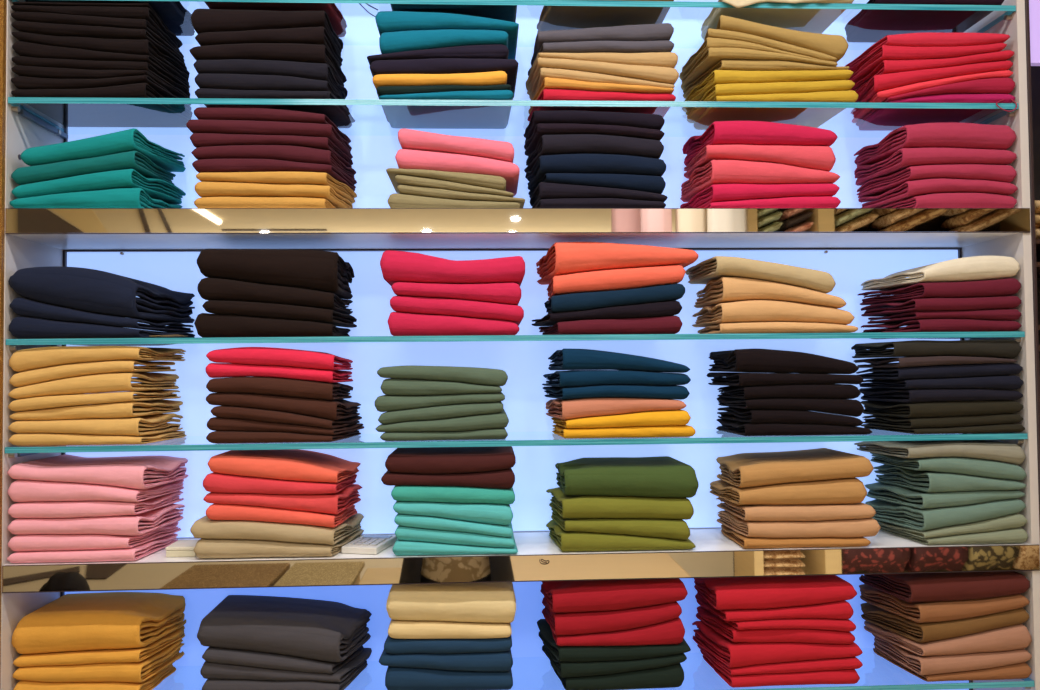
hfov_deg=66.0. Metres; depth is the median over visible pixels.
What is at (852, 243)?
display cabinet
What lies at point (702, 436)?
glass shelf
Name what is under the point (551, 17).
folded fabric
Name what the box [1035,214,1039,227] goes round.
cloth bundle
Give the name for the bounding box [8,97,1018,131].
glass shelf
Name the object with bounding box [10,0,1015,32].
glass shelf
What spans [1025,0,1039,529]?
trim
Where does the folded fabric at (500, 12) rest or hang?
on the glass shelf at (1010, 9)
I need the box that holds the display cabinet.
[0,0,1039,689]
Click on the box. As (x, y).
(180, 548)
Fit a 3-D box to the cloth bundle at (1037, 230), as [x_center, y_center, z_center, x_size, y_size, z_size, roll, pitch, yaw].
[1.354,-0.266,1.982,0.240,0.036,0.160,0,-2,-3]
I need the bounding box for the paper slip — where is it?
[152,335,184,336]
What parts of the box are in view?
lid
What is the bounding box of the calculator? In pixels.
[341,534,396,554]
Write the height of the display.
2.749 m
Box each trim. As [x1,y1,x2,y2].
[0,0,6,677]
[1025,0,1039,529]
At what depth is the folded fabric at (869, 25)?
1.99 m
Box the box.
[165,539,199,556]
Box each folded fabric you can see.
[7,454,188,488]
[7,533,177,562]
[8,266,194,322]
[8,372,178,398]
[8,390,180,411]
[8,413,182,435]
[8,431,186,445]
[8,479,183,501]
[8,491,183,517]
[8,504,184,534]
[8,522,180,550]
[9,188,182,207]
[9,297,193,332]
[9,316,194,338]
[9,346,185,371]
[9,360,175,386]
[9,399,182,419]
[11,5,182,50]
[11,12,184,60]
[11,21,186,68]
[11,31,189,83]
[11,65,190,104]
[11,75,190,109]
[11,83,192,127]
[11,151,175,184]
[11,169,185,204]
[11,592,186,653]
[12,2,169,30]
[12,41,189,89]
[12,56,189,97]
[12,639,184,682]
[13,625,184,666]
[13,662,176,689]
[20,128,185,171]
[24,0,194,35]
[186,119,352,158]
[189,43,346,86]
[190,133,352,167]
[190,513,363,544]
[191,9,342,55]
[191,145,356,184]
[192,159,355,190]
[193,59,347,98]
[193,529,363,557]
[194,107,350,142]
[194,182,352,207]
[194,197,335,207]
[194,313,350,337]
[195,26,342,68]
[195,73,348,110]
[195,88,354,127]
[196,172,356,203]
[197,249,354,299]
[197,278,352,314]
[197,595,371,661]
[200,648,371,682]
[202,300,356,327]
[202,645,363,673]
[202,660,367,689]
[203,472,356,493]
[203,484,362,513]
[205,2,346,36]
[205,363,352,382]
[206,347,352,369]
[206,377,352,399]
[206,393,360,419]
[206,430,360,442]
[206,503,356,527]
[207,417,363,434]
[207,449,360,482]
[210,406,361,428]
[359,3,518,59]
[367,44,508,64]
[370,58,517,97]
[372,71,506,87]
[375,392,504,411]
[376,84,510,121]
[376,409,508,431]
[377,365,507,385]
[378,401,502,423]
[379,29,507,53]
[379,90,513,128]
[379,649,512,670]
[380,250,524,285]
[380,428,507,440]
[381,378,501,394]
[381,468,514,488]
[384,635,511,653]
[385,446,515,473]
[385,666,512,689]
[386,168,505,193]
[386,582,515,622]
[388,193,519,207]
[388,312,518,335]
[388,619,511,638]
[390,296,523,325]
[391,4,516,22]
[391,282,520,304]
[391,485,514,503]
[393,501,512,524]
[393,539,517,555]
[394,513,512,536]
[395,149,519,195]
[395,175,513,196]
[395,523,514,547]
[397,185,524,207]
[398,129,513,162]
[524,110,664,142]
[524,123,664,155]
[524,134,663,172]
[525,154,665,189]
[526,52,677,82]
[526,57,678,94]
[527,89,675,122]
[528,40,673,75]
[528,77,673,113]
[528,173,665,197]
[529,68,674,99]
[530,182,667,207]
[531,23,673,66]
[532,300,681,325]
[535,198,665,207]
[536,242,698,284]
[537,0,673,31]
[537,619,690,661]
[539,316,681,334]
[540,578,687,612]
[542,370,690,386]
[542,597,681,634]
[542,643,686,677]
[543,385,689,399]
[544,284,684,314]
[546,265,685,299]
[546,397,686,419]
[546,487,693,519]
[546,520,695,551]
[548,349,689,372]
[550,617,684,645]
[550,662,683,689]
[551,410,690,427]
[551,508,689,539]
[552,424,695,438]
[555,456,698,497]
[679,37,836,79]
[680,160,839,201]
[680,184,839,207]
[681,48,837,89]
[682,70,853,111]
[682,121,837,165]
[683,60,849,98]
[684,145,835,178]
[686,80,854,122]
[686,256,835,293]
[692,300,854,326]
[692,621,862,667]
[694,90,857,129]
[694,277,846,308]
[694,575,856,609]
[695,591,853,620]
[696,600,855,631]
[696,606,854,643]
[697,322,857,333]
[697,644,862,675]
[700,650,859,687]
[701,0,853,39]
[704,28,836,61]
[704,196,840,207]
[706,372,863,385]
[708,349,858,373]
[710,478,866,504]
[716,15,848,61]
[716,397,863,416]
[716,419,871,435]
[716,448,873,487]
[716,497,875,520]
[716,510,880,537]
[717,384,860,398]
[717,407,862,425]
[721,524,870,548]
[844,0,1003,42]
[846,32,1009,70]
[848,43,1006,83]
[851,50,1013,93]
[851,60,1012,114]
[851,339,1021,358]
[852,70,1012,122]
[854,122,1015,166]
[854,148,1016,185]
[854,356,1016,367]
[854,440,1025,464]
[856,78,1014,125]
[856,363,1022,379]
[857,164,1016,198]
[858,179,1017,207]
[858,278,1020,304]
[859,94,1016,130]
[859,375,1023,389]
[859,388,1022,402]
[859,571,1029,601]
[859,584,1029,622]
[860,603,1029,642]
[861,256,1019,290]
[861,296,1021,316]
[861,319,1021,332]
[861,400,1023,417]
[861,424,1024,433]
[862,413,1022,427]
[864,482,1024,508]
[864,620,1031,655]
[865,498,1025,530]
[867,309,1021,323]
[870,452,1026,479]
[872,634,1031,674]
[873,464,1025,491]
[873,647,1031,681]
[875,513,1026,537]
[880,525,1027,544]
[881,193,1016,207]
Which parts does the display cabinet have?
panel, panel frame, light panel, panel frame, light panel, panel frame, light panel, panel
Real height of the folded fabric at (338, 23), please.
0.034 m
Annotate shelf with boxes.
[5,427,1027,452]
[6,331,1024,346]
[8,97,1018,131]
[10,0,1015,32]
[733,678,1034,689]
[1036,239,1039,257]
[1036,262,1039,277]
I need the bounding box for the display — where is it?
[1029,0,1039,373]
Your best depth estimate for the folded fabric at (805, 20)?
1.95 m
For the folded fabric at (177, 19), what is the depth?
1.91 m
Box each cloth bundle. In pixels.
[1035,200,1039,213]
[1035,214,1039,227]
[1035,228,1039,238]
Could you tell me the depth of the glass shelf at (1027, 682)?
1.85 m
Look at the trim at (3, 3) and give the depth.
1.77 m

